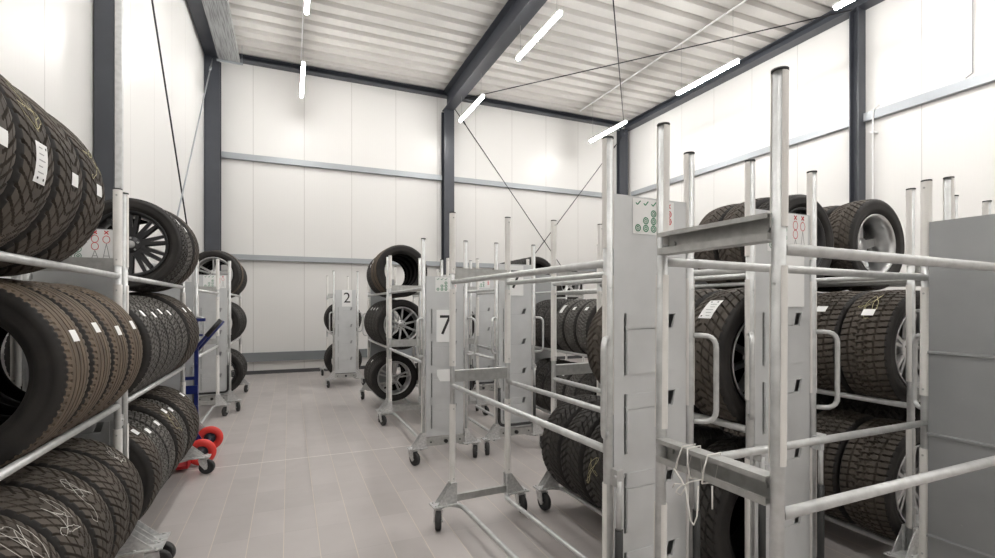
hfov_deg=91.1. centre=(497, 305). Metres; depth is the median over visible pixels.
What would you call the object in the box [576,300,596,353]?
tire
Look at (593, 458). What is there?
tire
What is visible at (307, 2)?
pendant lamp
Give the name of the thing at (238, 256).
rail
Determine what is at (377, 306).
tire
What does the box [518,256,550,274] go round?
tire
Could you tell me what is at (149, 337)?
tire
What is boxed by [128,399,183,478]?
tire
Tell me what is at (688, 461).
string
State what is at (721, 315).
tire
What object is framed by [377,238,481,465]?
trolley
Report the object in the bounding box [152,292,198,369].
tire
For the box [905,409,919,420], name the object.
tire
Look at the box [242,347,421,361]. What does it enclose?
rail
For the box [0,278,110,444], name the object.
tire
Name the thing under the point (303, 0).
rail
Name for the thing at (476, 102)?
pendant lamp
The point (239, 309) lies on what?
tire
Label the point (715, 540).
tire
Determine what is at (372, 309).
tire
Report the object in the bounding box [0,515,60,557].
tire
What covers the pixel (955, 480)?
trolley
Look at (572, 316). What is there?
tire
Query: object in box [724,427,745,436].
tire
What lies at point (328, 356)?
tire
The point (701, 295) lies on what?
tire
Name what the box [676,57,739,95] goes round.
pendant lamp
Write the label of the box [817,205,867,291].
tire
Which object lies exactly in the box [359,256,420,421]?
trolley
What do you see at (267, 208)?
wall
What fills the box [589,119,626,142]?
pendant lamp
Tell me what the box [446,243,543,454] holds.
trolley
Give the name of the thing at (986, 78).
rail
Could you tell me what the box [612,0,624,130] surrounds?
rod
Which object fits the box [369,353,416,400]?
wheel
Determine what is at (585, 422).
tire
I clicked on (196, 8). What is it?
steel beam
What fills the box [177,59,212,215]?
rod
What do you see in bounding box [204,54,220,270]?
steel column
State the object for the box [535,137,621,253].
rod
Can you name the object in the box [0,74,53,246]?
tire
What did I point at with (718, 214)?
tire
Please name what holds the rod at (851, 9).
attached to the steel beam at (505, 27)
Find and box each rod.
[151,0,187,224]
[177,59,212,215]
[455,109,559,263]
[464,9,851,98]
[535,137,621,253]
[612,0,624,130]
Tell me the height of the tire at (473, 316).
0.660 m
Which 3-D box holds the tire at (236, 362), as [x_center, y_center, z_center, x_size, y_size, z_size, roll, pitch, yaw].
[-4.158,1.005,7.304,0.660,0.660,0.215,0,0,-23]
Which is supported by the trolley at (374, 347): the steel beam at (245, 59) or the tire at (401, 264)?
the tire at (401, 264)
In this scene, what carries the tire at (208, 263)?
on the trolley at (207, 302)
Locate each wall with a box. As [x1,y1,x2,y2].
[0,0,203,378]
[221,62,623,371]
[628,0,994,292]
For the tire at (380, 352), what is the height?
0.660 m
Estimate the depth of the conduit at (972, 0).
6.92 m
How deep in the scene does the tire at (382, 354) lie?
6.97 m
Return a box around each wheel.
[97,198,186,290]
[199,250,240,292]
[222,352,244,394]
[325,305,361,332]
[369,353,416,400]
[374,299,418,349]
[557,271,581,298]
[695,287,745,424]
[758,194,833,283]
[829,199,904,290]
[839,418,919,540]
[840,290,920,408]
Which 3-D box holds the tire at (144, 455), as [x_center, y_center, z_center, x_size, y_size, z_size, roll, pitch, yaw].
[-2.289,0.991,2.725,0.684,0.684,0.218,0,0,-24]
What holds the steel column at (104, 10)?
on the floor
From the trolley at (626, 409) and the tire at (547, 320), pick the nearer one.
the trolley at (626, 409)
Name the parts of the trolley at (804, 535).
foot plate, post, rail, post, rail, rail, rail, post, handle, tow rod, panel, tow handle, post, tow rod, handle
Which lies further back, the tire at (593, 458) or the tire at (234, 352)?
the tire at (234, 352)
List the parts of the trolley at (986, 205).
rail, rail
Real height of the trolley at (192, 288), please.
2.066 m
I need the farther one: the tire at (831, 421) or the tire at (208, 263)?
the tire at (208, 263)
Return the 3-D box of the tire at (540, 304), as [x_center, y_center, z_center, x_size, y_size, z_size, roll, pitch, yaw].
[0.692,0.251,6.260,0.660,0.660,0.215,0,0,-23]
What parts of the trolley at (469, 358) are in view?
post, panel, post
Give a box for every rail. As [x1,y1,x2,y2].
[221,151,601,197]
[231,254,596,271]
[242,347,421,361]
[300,0,304,60]
[580,0,746,111]
[631,70,994,195]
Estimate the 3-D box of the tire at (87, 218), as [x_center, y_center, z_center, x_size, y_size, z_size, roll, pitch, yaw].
[-1.895,-0.449,1.805,0.686,0.684,0.218,0,0,-23]
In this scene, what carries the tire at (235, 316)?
on the trolley at (207, 302)
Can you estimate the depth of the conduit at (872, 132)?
8.05 m
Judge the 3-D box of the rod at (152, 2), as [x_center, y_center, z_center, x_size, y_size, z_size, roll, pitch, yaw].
[-4.590,-1.705,7.081,0.040,6.205,5.686,0,0,-23]
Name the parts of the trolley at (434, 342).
foot plate, post, rail, rail, rail, foot plate, handle, post, panel, post, handle, foot plate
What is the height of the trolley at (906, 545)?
2.066 m
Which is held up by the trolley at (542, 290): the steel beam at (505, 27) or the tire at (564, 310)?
the tire at (564, 310)
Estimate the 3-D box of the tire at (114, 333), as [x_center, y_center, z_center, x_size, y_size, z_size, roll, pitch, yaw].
[-2.022,0.236,2.099,0.684,0.684,0.222,0,0,-23]
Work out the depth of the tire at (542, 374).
5.91 m
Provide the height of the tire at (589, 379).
0.660 m
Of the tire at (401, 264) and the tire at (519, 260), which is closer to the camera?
the tire at (401, 264)
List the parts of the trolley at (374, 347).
foot plate, rail, rail, foot plate, panel, post, post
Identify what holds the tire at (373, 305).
on the trolley at (374, 347)
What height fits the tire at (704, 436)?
0.692 m
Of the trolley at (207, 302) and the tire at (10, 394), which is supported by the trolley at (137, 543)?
the tire at (10, 394)
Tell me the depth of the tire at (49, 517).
1.75 m
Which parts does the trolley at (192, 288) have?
panel, post, handle, foot plate, rail, rail, rail, post, foot plate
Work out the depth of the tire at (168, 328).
3.19 m
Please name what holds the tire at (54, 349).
on the trolley at (137, 543)
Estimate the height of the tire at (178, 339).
0.656 m
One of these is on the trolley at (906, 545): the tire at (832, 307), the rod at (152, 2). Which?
the tire at (832, 307)
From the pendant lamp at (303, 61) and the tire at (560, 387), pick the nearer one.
the tire at (560, 387)
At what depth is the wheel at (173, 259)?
3.50 m
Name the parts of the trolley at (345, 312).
foot plate, post, panel, post, foot plate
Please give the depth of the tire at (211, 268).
7.83 m
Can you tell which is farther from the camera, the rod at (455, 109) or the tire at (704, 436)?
the rod at (455, 109)
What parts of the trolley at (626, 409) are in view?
foot plate, post, rail, post, foot plate, rail, rail, rail, rail, rail, handle, post, tow rod, panel, tow handle, post, tow rod, handle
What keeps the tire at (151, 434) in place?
on the trolley at (100, 245)
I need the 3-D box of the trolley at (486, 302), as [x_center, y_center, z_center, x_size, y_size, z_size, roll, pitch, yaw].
[-0.530,0.417,8.179,0.700,2.066,1.740,0,0,-23]
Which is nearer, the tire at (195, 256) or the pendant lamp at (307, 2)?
the tire at (195, 256)
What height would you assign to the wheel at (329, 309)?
0.660 m
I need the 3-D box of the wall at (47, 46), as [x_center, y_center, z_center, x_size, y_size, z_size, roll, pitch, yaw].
[-2.774,-2.010,2.333,0.150,6.920,16.470,0,0,-23]
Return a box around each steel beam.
[186,0,217,56]
[239,54,622,128]
[442,0,546,111]
[625,0,884,131]
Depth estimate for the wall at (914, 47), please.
8.16 m
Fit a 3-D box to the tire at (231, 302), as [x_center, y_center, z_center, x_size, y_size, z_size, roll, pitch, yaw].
[-4.335,0.251,7.718,0.660,0.660,0.215,0,0,-23]
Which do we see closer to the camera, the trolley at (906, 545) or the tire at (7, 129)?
the tire at (7, 129)
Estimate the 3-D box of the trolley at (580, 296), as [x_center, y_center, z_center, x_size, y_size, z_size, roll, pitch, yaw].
[1.280,0.417,10.763,0.700,2.066,1.768,0,0,-23]
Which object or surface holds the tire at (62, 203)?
on the trolley at (137, 543)
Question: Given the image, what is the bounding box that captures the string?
[672,444,720,525]
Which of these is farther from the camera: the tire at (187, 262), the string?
the tire at (187, 262)
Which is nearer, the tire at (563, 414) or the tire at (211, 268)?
the tire at (563, 414)
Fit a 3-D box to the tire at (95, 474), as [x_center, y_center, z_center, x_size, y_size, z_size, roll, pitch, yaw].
[-2.032,0.991,2.122,0.684,0.684,0.218,0,0,-23]
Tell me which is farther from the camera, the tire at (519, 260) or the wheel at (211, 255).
the tire at (519, 260)
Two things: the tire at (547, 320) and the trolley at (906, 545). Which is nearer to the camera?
the trolley at (906, 545)
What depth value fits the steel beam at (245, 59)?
11.41 m
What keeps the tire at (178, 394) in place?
on the trolley at (100, 245)
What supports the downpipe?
attached to the steel column at (104, 10)
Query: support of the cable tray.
hanging from the ceiling
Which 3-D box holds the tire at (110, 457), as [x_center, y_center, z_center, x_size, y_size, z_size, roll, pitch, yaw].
[-2.124,0.991,2.338,0.684,0.684,0.218,0,0,-23]
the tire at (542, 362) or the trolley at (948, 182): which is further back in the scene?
the tire at (542, 362)
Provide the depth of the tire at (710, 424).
3.63 m
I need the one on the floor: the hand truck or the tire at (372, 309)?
the hand truck
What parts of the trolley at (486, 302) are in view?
tow handle, panel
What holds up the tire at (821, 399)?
on the trolley at (986, 205)
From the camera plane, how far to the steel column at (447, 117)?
11.71 m
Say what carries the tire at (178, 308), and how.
on the trolley at (100, 245)
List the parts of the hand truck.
lever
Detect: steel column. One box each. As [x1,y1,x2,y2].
[94,0,114,200]
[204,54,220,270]
[441,109,453,274]
[617,129,627,194]
[849,8,865,202]
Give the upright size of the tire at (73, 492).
0.684 m
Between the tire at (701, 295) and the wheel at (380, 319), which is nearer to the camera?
the tire at (701, 295)
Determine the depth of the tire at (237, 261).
7.06 m
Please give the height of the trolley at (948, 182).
2.066 m
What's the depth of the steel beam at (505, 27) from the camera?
9.21 m
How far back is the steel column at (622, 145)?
13.84 m
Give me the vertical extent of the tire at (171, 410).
0.656 m
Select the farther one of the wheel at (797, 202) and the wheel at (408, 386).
the wheel at (408, 386)
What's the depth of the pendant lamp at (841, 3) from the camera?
6.78 m
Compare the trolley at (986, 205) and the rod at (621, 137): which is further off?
the rod at (621, 137)
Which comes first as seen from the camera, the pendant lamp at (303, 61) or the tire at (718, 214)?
the tire at (718, 214)
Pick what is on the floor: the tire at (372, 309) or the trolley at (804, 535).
the trolley at (804, 535)
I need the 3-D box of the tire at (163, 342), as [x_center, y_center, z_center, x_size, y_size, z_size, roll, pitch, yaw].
[-2.375,0.253,2.926,0.656,0.656,0.200,0,0,-23]
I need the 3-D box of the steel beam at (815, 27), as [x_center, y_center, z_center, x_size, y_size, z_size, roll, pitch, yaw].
[6.872,-5.075,6.415,0.240,0.170,16.400,0,0,-23]
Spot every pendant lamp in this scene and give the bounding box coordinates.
[300,60,304,97]
[304,0,309,14]
[459,93,484,121]
[516,8,562,60]
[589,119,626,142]
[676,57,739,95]
[832,0,853,9]
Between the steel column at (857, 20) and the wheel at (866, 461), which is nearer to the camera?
the wheel at (866, 461)
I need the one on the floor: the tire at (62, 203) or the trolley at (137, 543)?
the trolley at (137, 543)
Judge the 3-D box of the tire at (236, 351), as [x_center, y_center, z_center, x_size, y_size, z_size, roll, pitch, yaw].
[-4.374,1.005,7.809,0.660,0.660,0.215,0,0,-23]
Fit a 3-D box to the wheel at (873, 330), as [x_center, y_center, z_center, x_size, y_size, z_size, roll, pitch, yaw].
[2.300,0.244,2.812,0.670,0.670,0.262,0,0,-23]
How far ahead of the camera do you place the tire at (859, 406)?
3.55 m
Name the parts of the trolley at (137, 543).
post, rail, rail, post, foot plate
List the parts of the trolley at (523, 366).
post, rail, rail, foot plate, rail, rail, rail, foot plate, handle, post, rail, panel, tow handle, post, tow rod, foot plate, handle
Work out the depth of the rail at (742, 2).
9.77 m
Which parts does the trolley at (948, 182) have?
post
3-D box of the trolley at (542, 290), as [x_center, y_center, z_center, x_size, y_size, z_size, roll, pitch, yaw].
[0.904,0.417,5.763,0.700,2.066,1.768,0,0,-23]
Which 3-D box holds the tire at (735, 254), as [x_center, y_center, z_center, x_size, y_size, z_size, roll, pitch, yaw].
[1.956,-0.449,3.619,0.684,0.684,0.218,0,0,-23]
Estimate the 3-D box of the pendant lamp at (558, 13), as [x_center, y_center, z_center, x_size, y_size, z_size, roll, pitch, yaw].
[0.622,-4.637,7.633,0.062,0.966,1.450,0,0,-23]
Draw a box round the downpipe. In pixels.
[115,0,122,188]
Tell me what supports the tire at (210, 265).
on the trolley at (207, 302)
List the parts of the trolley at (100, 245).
post, panel, post, foot plate, rail, rail, post, foot plate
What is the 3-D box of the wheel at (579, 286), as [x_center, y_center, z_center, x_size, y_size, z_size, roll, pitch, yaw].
[1.494,-0.434,10.262,0.660,0.660,0.215,0,0,-23]
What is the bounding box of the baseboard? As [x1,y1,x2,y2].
[231,356,587,374]
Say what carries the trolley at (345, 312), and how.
on the floor
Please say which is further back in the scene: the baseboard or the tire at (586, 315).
the baseboard
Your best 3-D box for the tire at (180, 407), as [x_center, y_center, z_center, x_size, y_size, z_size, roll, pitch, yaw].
[-2.719,0.991,3.729,0.684,0.684,0.218,0,0,-23]
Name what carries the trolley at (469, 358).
on the floor
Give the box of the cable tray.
[202,0,242,64]
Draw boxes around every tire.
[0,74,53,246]
[0,86,82,267]
[0,91,15,194]
[0,113,104,276]
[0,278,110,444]
[0,280,89,466]
[0,281,127,428]
[0,283,142,417]
[0,450,129,557]
[0,466,113,557]
[0,485,93,557]
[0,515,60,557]
[4,302,158,395]
[31,437,142,548]
[107,219,192,291]
[128,390,194,461]
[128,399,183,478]
[128,410,174,487]
[128,419,167,495]
[129,292,194,373]
[129,295,181,382]
[129,296,174,388]
[129,298,167,393]
[129,425,162,519]
[133,210,198,291]
[136,295,187,377]
[136,398,187,460]
[151,385,198,447]
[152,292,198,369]
[199,250,243,293]
[200,260,243,293]
[203,262,245,296]
[206,263,246,297]
[231,302,246,337]
[231,303,244,339]
[231,304,242,338]
[231,305,241,340]
[231,348,246,376]
[231,350,245,378]
[325,346,361,373]
[364,300,403,340]
[364,351,403,388]
[366,300,407,342]
[366,352,405,390]
[367,258,407,297]
[369,257,411,297]
[369,301,411,342]
[371,250,415,297]
[371,300,413,344]
[374,245,426,296]
[472,311,474,335]
[513,258,539,268]
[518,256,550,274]
[535,299,550,350]
[535,299,563,352]
[535,358,559,409]
[536,360,569,411]
[541,394,599,493]
[543,362,576,408]
[544,299,575,349]
[556,374,596,405]
[557,299,585,355]
[560,401,600,508]
[564,299,596,353]
[564,373,588,396]
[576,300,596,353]
[576,373,596,394]
[583,423,602,508]
[586,306,601,382]
[694,203,739,289]
[694,289,744,414]
[694,425,744,550]
[698,423,724,430]
[699,437,745,557]
[718,197,769,287]
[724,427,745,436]
[816,393,833,404]
[816,409,876,524]
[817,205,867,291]
[817,291,868,398]
[829,398,870,412]
[863,402,906,420]
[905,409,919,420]
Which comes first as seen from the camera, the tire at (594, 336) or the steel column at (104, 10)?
the tire at (594, 336)
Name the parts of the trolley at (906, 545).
panel, rail, rail, rail, rail, foot plate, post, post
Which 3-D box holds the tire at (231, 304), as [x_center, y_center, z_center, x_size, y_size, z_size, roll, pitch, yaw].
[-4.060,0.251,7.074,0.660,0.660,0.215,0,0,-23]
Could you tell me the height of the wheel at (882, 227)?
0.684 m
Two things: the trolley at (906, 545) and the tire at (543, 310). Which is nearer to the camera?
the trolley at (906, 545)
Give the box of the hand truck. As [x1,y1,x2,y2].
[176,318,224,469]
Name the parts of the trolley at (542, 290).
panel, rail, rail, rail, rail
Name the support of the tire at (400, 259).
on the trolley at (374, 347)
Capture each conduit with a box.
[870,105,879,198]
[965,0,972,77]
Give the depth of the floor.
3.83 m
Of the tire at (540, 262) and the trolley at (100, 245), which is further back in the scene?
the tire at (540, 262)
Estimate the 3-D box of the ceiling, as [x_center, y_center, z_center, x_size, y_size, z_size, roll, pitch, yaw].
[2.112,-5.218,4.488,10.830,0.097,16.895,0,0,-23]
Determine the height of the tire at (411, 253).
0.684 m
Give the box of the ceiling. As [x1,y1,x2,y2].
[228,0,839,121]
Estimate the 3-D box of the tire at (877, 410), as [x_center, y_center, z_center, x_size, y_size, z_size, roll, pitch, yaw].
[2.859,0.987,3.451,0.692,0.692,0.244,0,0,-24]
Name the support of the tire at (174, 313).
on the trolley at (100, 245)
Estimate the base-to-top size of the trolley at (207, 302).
2.066 m
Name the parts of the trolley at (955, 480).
post, post, rail, rail, rail, rail, handle, post, panel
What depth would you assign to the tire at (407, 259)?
6.59 m
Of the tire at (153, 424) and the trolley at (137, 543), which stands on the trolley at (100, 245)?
the tire at (153, 424)
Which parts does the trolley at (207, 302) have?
panel, tow handle, tow rod, post, foot plate, foot plate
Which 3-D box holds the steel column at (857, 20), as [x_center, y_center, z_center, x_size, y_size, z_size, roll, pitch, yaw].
[6.104,-1.770,8.278,0.190,6.440,0.150,0,0,-23]
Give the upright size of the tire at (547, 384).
0.660 m
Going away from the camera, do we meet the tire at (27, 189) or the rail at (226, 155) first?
the tire at (27, 189)
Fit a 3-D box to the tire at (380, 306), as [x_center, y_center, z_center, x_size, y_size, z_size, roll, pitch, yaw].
[-1.369,0.251,6.630,0.660,0.660,0.215,0,0,-23]
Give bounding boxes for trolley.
[0,188,171,557]
[22,192,214,557]
[145,244,230,430]
[198,260,249,410]
[320,271,365,387]
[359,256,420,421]
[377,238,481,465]
[412,259,478,410]
[429,135,718,557]
[439,271,494,390]
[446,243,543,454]
[526,259,597,413]
[533,159,839,557]
[557,284,584,362]
[654,66,994,557]
[694,188,958,557]
[817,200,991,287]
[943,176,954,219]
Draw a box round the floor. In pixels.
[121,358,892,557]

